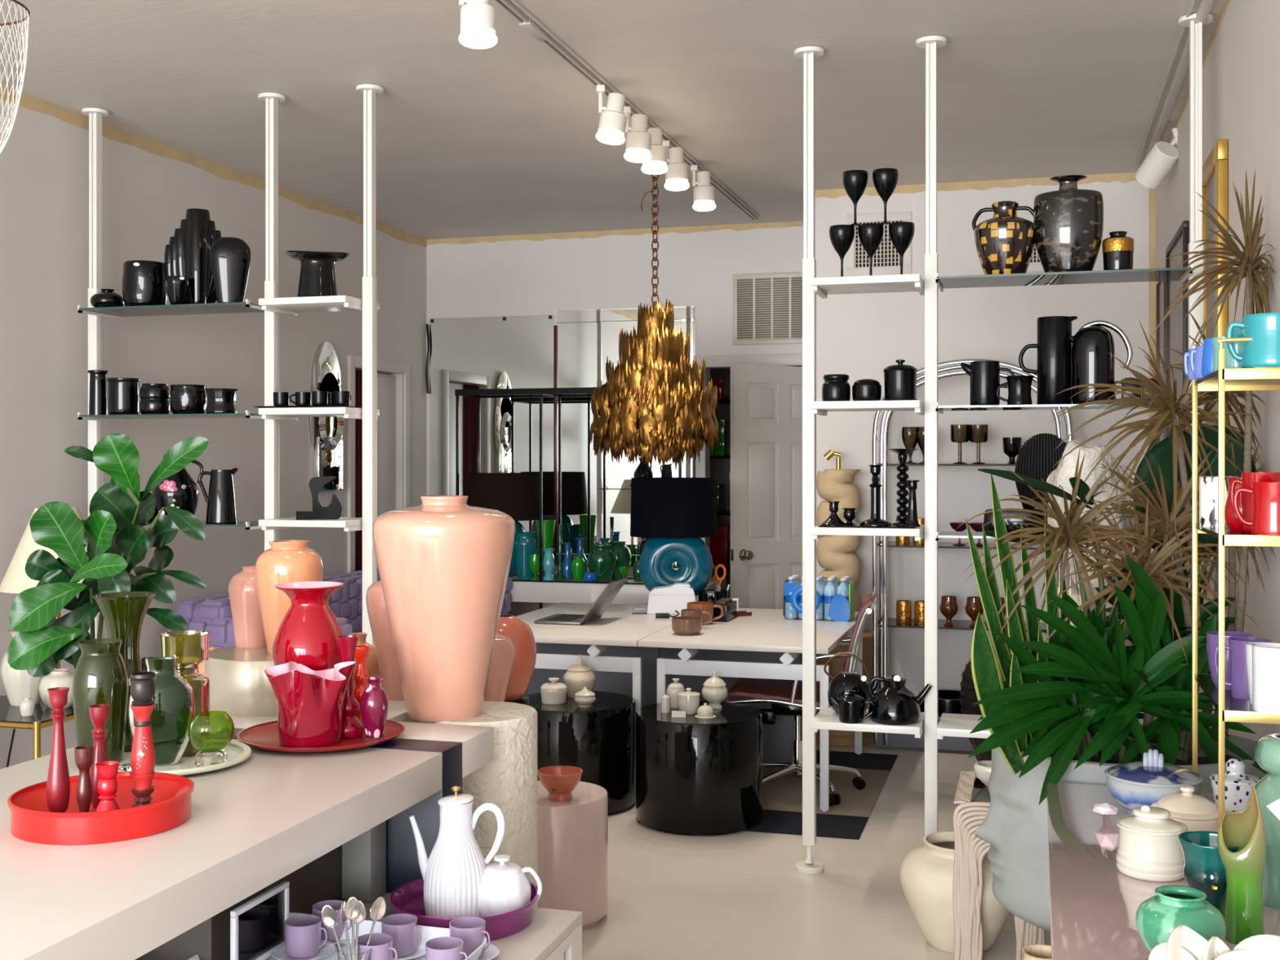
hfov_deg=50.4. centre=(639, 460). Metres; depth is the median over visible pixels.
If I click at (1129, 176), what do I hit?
trim
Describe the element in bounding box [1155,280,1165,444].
wall picture
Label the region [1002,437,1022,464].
goblet
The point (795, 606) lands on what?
print
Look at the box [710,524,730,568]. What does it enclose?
storage box
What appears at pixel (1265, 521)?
mug
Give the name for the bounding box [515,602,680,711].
desk
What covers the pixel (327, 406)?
serving tray
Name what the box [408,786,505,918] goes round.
coffee pot
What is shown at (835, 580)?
bottle
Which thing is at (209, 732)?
glass
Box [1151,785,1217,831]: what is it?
casserole
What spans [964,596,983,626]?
goblet
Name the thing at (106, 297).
bud vase
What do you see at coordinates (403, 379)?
trim
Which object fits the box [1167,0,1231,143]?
trim
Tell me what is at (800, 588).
bottle
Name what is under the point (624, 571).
glass compote
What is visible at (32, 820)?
round tray
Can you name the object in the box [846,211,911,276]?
air vent
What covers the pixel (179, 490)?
painted ewer
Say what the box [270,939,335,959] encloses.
saucer
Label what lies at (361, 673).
bud vase
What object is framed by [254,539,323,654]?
urn vase
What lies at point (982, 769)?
bowl
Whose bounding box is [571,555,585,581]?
glass vase
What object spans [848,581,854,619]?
print
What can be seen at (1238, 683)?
mug
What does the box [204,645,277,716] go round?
drum riser
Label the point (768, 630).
desk
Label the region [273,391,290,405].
cup
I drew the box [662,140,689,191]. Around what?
track spotlight
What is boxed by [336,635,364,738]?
bud vase
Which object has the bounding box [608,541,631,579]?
glass vase
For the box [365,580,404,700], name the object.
urn vase
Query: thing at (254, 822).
countertop
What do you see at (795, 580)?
bottle
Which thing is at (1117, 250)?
vase
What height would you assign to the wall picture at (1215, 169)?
1.310 m
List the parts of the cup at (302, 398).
handle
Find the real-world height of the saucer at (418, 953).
0.010 m
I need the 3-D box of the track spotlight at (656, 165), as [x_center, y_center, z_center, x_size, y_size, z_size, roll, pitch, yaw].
[0.062,-1.432,6.233,0.131,0.236,0.123,0,0,0]
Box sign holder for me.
[732,598,738,611]
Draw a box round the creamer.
[995,375,1034,404]
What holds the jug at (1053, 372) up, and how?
on the shelving at (955, 725)
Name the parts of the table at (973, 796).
glass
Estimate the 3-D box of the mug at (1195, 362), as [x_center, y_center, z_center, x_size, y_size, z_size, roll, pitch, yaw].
[1.344,-0.231,3.223,0.060,0.077,0.060,0,0,-28]
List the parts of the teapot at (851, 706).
spout, lid, handle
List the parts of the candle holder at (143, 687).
stem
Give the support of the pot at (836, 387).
on the shelving at (955, 725)
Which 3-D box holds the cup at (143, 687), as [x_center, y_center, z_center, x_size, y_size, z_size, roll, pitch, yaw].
[-0.877,0.404,2.400,0.043,0.055,0.043,0,0,-20]
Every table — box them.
[345,892,582,959]
[527,690,635,814]
[635,700,762,835]
[952,770,1045,959]
[1045,782,1279,959]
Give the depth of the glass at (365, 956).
2.48 m
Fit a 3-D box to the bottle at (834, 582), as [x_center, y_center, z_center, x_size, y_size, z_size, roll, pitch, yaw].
[0.992,0.711,7.024,0.063,0.214,0.063,0,0,16]
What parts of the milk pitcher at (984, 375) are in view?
spout, handle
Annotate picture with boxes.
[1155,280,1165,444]
[1165,220,1189,438]
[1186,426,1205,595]
[1202,138,1227,425]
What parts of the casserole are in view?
lid, knob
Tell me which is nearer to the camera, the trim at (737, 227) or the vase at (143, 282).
the vase at (143, 282)
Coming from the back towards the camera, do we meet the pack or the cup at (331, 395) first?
the pack
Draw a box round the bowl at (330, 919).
[321,905,338,928]
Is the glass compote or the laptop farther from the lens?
the glass compote
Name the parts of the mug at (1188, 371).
handle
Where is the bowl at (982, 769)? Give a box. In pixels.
[973,760,991,786]
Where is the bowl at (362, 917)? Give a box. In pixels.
[350,900,366,924]
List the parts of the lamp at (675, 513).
lamp shade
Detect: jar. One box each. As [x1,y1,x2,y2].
[139,383,170,414]
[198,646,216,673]
[540,677,567,704]
[563,653,596,698]
[573,686,595,706]
[666,678,684,707]
[676,688,700,715]
[701,671,728,709]
[1115,805,1187,881]
[1135,884,1226,952]
[1208,758,1260,812]
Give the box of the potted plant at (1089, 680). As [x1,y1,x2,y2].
[967,555,1266,805]
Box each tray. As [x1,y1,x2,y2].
[7,771,194,844]
[186,912,486,959]
[254,404,362,408]
[388,877,539,941]
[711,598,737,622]
[737,610,751,616]
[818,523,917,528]
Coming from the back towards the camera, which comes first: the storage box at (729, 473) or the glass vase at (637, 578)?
the storage box at (729, 473)
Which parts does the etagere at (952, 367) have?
rail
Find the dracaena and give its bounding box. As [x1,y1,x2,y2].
[958,168,1275,759]
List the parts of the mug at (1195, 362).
handle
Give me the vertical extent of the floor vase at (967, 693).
0.605 m
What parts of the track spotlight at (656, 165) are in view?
bulb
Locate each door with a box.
[377,373,395,568]
[730,363,802,608]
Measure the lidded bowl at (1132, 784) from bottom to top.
0.145 m
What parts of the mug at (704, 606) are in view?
handle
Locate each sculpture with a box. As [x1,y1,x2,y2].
[296,475,342,519]
[1046,440,1135,592]
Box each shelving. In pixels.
[77,84,383,647]
[794,13,1213,874]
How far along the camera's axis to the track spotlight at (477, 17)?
4.27 m
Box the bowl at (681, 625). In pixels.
[671,616,702,635]
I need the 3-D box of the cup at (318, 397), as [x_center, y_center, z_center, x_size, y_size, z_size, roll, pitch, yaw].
[-1.336,-0.257,5.707,0.066,0.061,0.083,0,0,39]
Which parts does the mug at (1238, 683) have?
handle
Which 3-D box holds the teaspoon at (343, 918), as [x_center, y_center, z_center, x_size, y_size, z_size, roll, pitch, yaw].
[-0.535,0.881,2.489,0.018,0.148,0.030,0,0,23]
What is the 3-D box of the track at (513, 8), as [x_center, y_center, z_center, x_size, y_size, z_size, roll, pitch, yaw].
[-0.034,-1.558,6.086,0.061,0.024,5.670,0,0,16]
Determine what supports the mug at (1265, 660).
on the etagere at (1229, 708)
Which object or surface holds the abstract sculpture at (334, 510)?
on the shelving at (271, 304)
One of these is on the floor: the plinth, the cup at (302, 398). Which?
the plinth
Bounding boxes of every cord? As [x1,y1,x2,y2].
[6,728,15,767]
[425,324,429,393]
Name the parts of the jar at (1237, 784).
lid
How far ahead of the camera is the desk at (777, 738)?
7.03 m
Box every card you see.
[671,711,685,717]
[1266,798,1279,819]
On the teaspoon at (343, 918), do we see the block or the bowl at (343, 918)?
the bowl at (343, 918)
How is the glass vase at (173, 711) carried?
on the round platter at (237, 752)
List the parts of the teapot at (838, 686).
handle, lid, spout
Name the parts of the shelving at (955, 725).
glass shelf, glass shelf, glass shelf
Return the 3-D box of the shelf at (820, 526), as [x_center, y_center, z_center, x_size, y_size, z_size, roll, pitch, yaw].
[0.868,0.247,5.132,0.355,0.006,0.240,0,0,16]
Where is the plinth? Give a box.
[380,684,416,722]
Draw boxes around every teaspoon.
[321,905,343,954]
[340,900,351,955]
[344,896,360,955]
[350,900,366,954]
[364,896,386,952]
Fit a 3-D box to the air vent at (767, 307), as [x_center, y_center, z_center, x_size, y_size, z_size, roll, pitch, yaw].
[0.873,-1.000,8.973,0.530,0.470,0.020,0,0,16]
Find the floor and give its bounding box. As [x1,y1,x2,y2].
[524,688,1050,959]
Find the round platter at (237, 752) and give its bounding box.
[118,740,252,775]
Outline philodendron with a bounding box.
[977,425,1256,757]
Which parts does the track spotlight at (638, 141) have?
stem, bulb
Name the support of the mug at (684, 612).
on the desk at (768, 630)
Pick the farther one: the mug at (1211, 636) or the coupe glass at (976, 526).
the coupe glass at (976, 526)
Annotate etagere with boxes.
[454,386,695,608]
[871,358,1073,751]
[1191,337,1279,826]
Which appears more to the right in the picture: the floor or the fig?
the floor
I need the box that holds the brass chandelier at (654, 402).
[589,174,718,470]
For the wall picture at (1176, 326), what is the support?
attached to the wall at (1241, 68)
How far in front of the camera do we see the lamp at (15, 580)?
5.45 m
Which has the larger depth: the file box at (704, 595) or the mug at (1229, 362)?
the file box at (704, 595)
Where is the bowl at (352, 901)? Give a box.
[344,896,360,920]
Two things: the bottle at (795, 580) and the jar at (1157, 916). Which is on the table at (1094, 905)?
the jar at (1157, 916)
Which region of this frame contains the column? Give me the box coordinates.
[416,701,537,907]
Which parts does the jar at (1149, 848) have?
lid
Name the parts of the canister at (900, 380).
lid, knob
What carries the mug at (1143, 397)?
on the shelving at (955, 725)
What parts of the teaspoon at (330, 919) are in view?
handle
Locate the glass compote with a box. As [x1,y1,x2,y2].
[617,566,629,582]
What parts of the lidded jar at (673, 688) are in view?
lid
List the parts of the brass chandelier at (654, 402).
chain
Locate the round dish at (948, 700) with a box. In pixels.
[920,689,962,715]
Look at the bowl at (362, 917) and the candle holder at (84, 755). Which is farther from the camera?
the bowl at (362, 917)
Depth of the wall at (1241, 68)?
4.20 m
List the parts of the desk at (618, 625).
rail, leg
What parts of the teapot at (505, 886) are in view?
knob, lid, handle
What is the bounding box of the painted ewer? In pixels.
[151,455,204,515]
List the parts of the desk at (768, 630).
leg, rail, leg, rail, leg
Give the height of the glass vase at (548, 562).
0.202 m
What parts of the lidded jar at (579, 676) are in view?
lid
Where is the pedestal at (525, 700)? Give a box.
[504,694,528,705]
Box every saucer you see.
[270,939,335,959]
[320,938,351,945]
[392,948,425,959]
[477,942,499,959]
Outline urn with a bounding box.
[0,628,45,706]
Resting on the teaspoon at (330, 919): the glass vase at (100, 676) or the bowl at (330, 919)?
the bowl at (330, 919)
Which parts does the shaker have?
lid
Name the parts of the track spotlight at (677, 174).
stem, bulb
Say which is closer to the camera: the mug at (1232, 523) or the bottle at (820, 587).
the mug at (1232, 523)
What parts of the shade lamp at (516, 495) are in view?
lamp shade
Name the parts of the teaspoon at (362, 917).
handle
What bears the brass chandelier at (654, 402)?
hanging from the ceiling
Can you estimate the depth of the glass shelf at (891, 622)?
7.36 m
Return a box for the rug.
[638,750,897,839]
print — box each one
[790,585,820,613]
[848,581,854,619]
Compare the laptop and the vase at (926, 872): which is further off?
the laptop
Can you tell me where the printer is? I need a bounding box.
[646,582,695,613]
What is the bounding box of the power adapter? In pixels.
[655,609,679,618]
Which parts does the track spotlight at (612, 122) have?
stem, bulb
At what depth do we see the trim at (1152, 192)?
7.39 m
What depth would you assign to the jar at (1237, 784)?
2.99 m
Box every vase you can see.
[19,696,35,716]
[39,668,73,708]
[72,638,128,761]
[87,369,109,414]
[89,288,124,307]
[91,591,156,752]
[121,260,168,306]
[127,656,195,765]
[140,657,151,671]
[159,630,209,757]
[164,208,221,311]
[164,275,188,304]
[204,388,238,413]
[208,236,251,302]
[228,565,266,648]
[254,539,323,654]
[264,661,356,747]
[271,581,343,671]
[284,250,350,297]
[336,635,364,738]
[350,632,379,688]
[353,644,369,721]
[360,676,388,740]
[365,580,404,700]
[372,495,515,722]
[484,632,515,702]
[497,615,536,700]
[514,531,536,579]
[536,520,555,577]
[542,547,555,580]
[554,524,566,579]
[561,542,573,579]
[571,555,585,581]
[573,537,587,573]
[582,571,597,582]
[586,543,616,581]
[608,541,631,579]
[632,561,642,582]
[899,831,1010,953]
[959,649,1004,761]
[972,200,1035,279]
[983,508,1044,536]
[1014,433,1066,527]
[1022,944,1051,959]
[1033,174,1103,276]
[1102,231,1133,274]
[1177,831,1238,916]
[1217,785,1266,944]
[1254,733,1279,910]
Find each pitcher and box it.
[197,467,238,524]
[960,360,1014,404]
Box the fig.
[6,433,208,676]
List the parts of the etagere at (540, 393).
frame, shelf rail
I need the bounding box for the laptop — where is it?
[533,577,627,625]
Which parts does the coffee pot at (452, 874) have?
spout, lid, knob, handle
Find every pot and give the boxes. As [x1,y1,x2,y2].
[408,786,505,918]
[822,373,850,400]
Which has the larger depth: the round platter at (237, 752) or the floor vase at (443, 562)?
the floor vase at (443, 562)
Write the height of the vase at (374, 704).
0.141 m
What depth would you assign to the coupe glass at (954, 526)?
7.38 m
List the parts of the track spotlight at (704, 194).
stem, bulb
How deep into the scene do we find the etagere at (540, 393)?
8.79 m
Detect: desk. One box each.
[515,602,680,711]
[528,642,802,769]
[638,608,862,811]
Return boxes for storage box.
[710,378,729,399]
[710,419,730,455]
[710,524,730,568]
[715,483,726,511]
[728,472,730,511]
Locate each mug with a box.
[680,608,712,626]
[686,601,724,624]
[1114,378,1141,399]
[1141,377,1159,400]
[1183,348,1199,381]
[1190,345,1203,378]
[1199,475,1238,528]
[1201,337,1213,377]
[1206,631,1253,689]
[1212,337,1226,372]
[1213,636,1271,699]
[1223,342,1243,368]
[1224,477,1244,531]
[1226,312,1279,368]
[1226,328,1244,337]
[1230,472,1279,533]
[1232,482,1279,535]
[1245,641,1279,704]
[1251,642,1279,715]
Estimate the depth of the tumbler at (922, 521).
7.43 m
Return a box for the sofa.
[167,568,511,651]
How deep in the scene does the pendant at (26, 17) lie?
2.32 m
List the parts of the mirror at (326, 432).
mirror panel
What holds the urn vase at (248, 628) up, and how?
on the drum riser
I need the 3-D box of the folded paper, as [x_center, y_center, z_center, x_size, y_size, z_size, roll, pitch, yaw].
[1.076,0.807,3.145,0.057,0.029,0.049,0,0,16]
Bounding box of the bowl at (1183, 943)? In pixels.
[1148,924,1279,959]
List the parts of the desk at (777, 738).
cabinet door, cabinet door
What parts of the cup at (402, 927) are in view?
handle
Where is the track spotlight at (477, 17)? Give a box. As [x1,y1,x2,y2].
[458,0,497,48]
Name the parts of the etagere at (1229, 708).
post, post, shelf panel, shelf panel, rail, shelf panel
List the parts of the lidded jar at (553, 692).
lid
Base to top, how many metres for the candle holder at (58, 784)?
0.237 m
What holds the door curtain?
hanging from the wall at (44, 158)
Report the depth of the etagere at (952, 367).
7.36 m
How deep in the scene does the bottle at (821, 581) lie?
7.03 m
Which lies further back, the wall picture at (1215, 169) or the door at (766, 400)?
the door at (766, 400)
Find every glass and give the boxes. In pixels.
[187,711,234,767]
[337,942,371,959]
[901,426,917,463]
[917,426,924,463]
[949,522,968,545]
[950,424,969,463]
[968,424,987,464]
[968,522,983,545]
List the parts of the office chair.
seat, leg, leg, frame, leg, armrest, armrest, leg, backrest, frame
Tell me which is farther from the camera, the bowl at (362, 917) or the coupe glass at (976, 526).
the coupe glass at (976, 526)
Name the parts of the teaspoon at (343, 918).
handle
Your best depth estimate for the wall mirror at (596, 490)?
9.32 m
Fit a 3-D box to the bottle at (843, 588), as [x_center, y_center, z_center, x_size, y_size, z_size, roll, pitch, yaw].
[1.038,0.711,6.941,0.063,0.214,0.063,0,0,16]
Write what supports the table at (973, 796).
on the floor
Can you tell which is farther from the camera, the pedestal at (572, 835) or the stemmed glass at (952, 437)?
the stemmed glass at (952, 437)
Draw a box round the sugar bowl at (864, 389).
[852,378,881,400]
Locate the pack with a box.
[782,574,854,622]
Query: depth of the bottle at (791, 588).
6.99 m
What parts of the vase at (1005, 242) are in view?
handle, handle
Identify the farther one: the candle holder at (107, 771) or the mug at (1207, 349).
the mug at (1207, 349)
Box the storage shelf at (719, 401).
[710,399,730,572]
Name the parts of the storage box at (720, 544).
lid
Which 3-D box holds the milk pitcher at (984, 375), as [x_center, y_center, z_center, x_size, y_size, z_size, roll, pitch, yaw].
[1.265,-0.276,4.961,0.172,0.166,0.107,0,0,42]
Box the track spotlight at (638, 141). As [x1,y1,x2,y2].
[622,106,651,162]
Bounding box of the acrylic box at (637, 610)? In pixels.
[632,603,647,613]
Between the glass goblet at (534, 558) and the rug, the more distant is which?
the glass goblet at (534, 558)
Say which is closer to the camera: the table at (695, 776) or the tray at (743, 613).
the table at (695, 776)
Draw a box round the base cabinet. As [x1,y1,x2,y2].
[135,820,386,959]
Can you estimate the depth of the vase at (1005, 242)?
4.87 m
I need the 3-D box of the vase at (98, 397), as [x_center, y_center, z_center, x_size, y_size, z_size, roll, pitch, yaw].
[-2.416,-0.294,6.065,0.089,0.208,0.089,0,0,-22]
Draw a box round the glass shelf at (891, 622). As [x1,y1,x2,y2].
[879,617,1046,630]
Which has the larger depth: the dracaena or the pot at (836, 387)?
the pot at (836, 387)
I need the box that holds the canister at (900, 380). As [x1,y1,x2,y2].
[883,359,917,400]
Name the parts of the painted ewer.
handle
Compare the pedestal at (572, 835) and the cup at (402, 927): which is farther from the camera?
the pedestal at (572, 835)
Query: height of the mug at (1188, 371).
0.076 m
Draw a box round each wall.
[0,101,426,768]
[426,226,803,616]
[710,368,730,598]
[815,180,1155,723]
[1155,0,1279,742]
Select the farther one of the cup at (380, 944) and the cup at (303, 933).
the cup at (303, 933)
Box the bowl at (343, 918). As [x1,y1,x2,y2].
[340,900,347,924]
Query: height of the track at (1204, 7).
0.025 m
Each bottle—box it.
[785,577,797,618]
[791,575,798,617]
[792,574,799,586]
[798,577,802,619]
[816,576,824,617]
[816,577,823,620]
[817,575,826,588]
[823,577,835,620]
[829,576,837,595]
[831,575,839,589]
[837,577,848,602]
[842,577,848,588]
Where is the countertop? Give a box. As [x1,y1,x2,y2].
[0,715,493,959]
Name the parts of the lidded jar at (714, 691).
lid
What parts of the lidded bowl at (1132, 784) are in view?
lid handle, lid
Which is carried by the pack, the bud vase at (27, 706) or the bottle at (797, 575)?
the bottle at (797, 575)
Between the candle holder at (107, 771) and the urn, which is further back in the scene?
the urn
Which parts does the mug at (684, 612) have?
handle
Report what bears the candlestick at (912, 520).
on the shelf at (820, 526)
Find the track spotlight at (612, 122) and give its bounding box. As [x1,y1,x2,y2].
[595,84,626,145]
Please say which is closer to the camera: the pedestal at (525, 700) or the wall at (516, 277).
the pedestal at (525, 700)
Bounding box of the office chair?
[724,591,877,805]
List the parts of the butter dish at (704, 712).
lid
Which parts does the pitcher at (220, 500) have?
handle, spout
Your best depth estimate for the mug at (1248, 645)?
2.93 m
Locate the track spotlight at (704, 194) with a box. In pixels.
[690,164,715,211]
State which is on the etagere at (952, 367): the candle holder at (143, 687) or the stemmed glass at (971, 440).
the stemmed glass at (971, 440)
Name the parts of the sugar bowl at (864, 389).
lid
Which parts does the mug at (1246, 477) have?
handle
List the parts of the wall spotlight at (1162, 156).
arm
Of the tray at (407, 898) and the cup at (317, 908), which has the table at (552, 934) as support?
the tray at (407, 898)
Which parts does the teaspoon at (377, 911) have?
handle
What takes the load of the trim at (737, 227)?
attached to the wall at (516, 277)
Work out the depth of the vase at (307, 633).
3.20 m
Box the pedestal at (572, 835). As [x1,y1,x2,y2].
[537,780,608,928]
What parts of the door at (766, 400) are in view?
latch plate, knob, knob, panel, panel, panel, panel, panel, panel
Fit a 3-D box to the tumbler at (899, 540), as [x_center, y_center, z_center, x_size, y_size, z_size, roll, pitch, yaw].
[1.448,0.393,7.494,0.077,0.144,0.077,0,0,11]
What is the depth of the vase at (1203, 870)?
2.37 m
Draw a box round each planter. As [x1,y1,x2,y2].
[106,377,140,414]
[169,384,207,413]
[974,724,1268,932]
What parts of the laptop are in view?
screen lid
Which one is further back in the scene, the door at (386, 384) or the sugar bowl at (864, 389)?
the door at (386, 384)
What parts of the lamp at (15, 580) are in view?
lamp shade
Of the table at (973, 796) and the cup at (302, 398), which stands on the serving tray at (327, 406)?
the cup at (302, 398)
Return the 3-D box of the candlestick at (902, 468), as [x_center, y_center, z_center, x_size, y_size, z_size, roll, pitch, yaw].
[0.985,0.101,5.098,0.111,0.286,0.111,0,0,-34]
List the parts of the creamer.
handle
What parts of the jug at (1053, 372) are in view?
handle, spout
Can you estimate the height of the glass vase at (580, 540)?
0.260 m
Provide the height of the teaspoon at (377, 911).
0.147 m
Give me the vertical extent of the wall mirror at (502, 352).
1.735 m
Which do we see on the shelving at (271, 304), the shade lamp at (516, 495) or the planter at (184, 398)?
the planter at (184, 398)
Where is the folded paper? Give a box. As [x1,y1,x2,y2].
[1092,803,1118,815]
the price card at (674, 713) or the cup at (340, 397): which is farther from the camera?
the price card at (674, 713)
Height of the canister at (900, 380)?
0.157 m
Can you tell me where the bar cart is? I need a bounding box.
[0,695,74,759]
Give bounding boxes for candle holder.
[46,687,70,812]
[74,745,94,812]
[88,703,110,812]
[95,760,119,811]
[129,671,155,807]
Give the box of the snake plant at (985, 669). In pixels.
[964,474,1070,774]
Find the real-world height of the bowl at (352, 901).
0.044 m
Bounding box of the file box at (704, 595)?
[698,589,717,604]
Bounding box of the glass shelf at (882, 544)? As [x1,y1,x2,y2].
[879,541,1040,549]
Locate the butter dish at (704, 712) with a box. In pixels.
[694,702,715,719]
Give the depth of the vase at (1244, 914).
2.30 m
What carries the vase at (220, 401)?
on the shelving at (271, 304)
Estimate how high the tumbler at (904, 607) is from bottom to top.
0.124 m
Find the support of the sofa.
on the floor
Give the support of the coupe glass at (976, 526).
on the etagere at (952, 367)
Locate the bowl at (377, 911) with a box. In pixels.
[369,896,386,920]
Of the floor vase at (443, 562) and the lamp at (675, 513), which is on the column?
the floor vase at (443, 562)
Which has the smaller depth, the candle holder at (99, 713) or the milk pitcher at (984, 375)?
the candle holder at (99, 713)
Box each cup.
[129,671,155,706]
[147,511,155,523]
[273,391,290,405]
[284,914,327,958]
[289,391,311,405]
[311,391,328,405]
[311,899,351,942]
[327,391,334,404]
[333,391,351,405]
[355,933,397,959]
[381,913,422,957]
[425,936,467,959]
[448,916,489,959]
[717,584,729,600]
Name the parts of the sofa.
armrest, backrest, armrest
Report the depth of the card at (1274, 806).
2.30 m
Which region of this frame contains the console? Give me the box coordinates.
[508,573,726,604]
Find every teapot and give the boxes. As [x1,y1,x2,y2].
[478,854,542,916]
[823,653,878,714]
[830,688,874,724]
[867,674,932,725]
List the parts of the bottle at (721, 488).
lid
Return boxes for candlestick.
[820,501,846,525]
[842,507,857,525]
[859,464,891,526]
[888,448,917,525]
[904,480,920,526]
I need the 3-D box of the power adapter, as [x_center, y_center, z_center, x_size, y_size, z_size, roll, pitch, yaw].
[0.143,0.801,7.065,0.124,0.038,0.054,0,0,1]
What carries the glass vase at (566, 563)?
on the console
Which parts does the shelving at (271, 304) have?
glass shelf, glass shelf, glass shelf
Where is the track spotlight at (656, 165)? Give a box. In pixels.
[640,128,667,174]
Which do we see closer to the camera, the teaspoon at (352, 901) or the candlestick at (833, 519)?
the teaspoon at (352, 901)
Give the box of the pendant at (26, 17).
[0,0,30,153]
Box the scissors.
[710,564,726,591]
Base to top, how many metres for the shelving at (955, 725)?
3.137 m
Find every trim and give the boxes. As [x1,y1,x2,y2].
[0,84,426,247]
[347,355,410,573]
[426,220,803,244]
[693,353,802,543]
[815,172,1136,198]
[1148,187,1155,446]
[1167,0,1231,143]
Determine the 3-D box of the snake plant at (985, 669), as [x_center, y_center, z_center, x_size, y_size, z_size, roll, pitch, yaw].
[1.031,0.428,3.708,0.444,0.802,0.202,0,0,-29]
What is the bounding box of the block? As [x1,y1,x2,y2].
[118,762,131,771]
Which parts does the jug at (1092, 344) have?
spout, handle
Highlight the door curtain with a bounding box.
[355,369,362,571]
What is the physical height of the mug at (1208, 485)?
0.124 m
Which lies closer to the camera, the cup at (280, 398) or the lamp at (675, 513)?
the cup at (280, 398)
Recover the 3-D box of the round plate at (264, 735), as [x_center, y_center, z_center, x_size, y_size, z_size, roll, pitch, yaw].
[-0.740,0.640,3.160,0.381,0.020,0.381,0,0,-13]
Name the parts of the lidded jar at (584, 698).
lid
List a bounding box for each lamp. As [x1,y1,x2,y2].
[0,506,87,669]
[465,472,539,577]
[630,477,716,596]
[816,449,861,611]
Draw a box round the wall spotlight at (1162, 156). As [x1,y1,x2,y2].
[1134,127,1178,188]
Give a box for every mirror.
[309,342,343,491]
[429,314,555,554]
[553,306,695,568]
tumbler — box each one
[895,518,910,544]
[896,600,911,623]
[912,518,924,544]
[914,600,924,624]
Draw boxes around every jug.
[1018,315,1077,404]
[1069,320,1133,404]
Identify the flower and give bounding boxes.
[137,749,144,757]
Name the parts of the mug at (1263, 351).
handle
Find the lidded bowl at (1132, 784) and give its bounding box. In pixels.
[1104,748,1203,813]
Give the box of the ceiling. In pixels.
[0,0,1226,239]
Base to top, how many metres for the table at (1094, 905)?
0.750 m
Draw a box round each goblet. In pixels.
[528,553,539,580]
[829,224,854,276]
[842,169,868,226]
[857,222,884,275]
[872,168,898,225]
[888,222,915,274]
[939,595,958,626]
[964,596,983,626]
[1000,597,1006,615]
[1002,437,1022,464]
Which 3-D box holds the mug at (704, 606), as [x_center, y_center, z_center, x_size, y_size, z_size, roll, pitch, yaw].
[0.315,0.768,6.799,0.169,0.104,0.134,0,0,35]
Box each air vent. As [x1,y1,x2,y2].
[733,271,802,345]
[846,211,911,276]
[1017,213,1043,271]
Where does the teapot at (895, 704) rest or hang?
on the shelving at (955, 725)
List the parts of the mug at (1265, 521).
handle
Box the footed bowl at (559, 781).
[537,765,582,801]
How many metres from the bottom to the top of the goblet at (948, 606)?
0.157 m
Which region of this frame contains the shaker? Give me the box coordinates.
[660,693,670,712]
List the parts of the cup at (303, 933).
handle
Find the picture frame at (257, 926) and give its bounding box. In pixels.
[230,880,288,959]
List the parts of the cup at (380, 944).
handle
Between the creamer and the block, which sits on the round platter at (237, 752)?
the block
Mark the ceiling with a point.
(500, 140)
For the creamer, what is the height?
0.104 m
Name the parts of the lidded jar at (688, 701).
lid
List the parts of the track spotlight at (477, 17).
stem, bulb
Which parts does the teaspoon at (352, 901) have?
handle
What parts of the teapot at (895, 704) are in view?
handle, lid, spout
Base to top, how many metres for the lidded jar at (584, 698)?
0.088 m
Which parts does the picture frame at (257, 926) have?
pane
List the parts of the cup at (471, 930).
handle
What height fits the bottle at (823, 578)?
0.214 m
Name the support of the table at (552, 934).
on the floor
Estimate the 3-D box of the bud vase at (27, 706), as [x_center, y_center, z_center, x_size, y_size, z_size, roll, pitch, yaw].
[-2.289,0.919,5.080,0.053,0.069,0.052,0,0,-24]
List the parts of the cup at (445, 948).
handle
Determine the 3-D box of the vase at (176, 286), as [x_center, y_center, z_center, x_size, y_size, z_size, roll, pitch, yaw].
[-1.998,-0.728,5.871,0.097,0.125,0.095,0,0,-19]
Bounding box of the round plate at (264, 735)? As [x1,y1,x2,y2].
[235,719,404,751]
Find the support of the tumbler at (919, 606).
on the etagere at (952, 367)
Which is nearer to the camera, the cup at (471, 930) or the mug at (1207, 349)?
the cup at (471, 930)
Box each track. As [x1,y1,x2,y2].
[492,0,759,221]
[1134,0,1213,168]

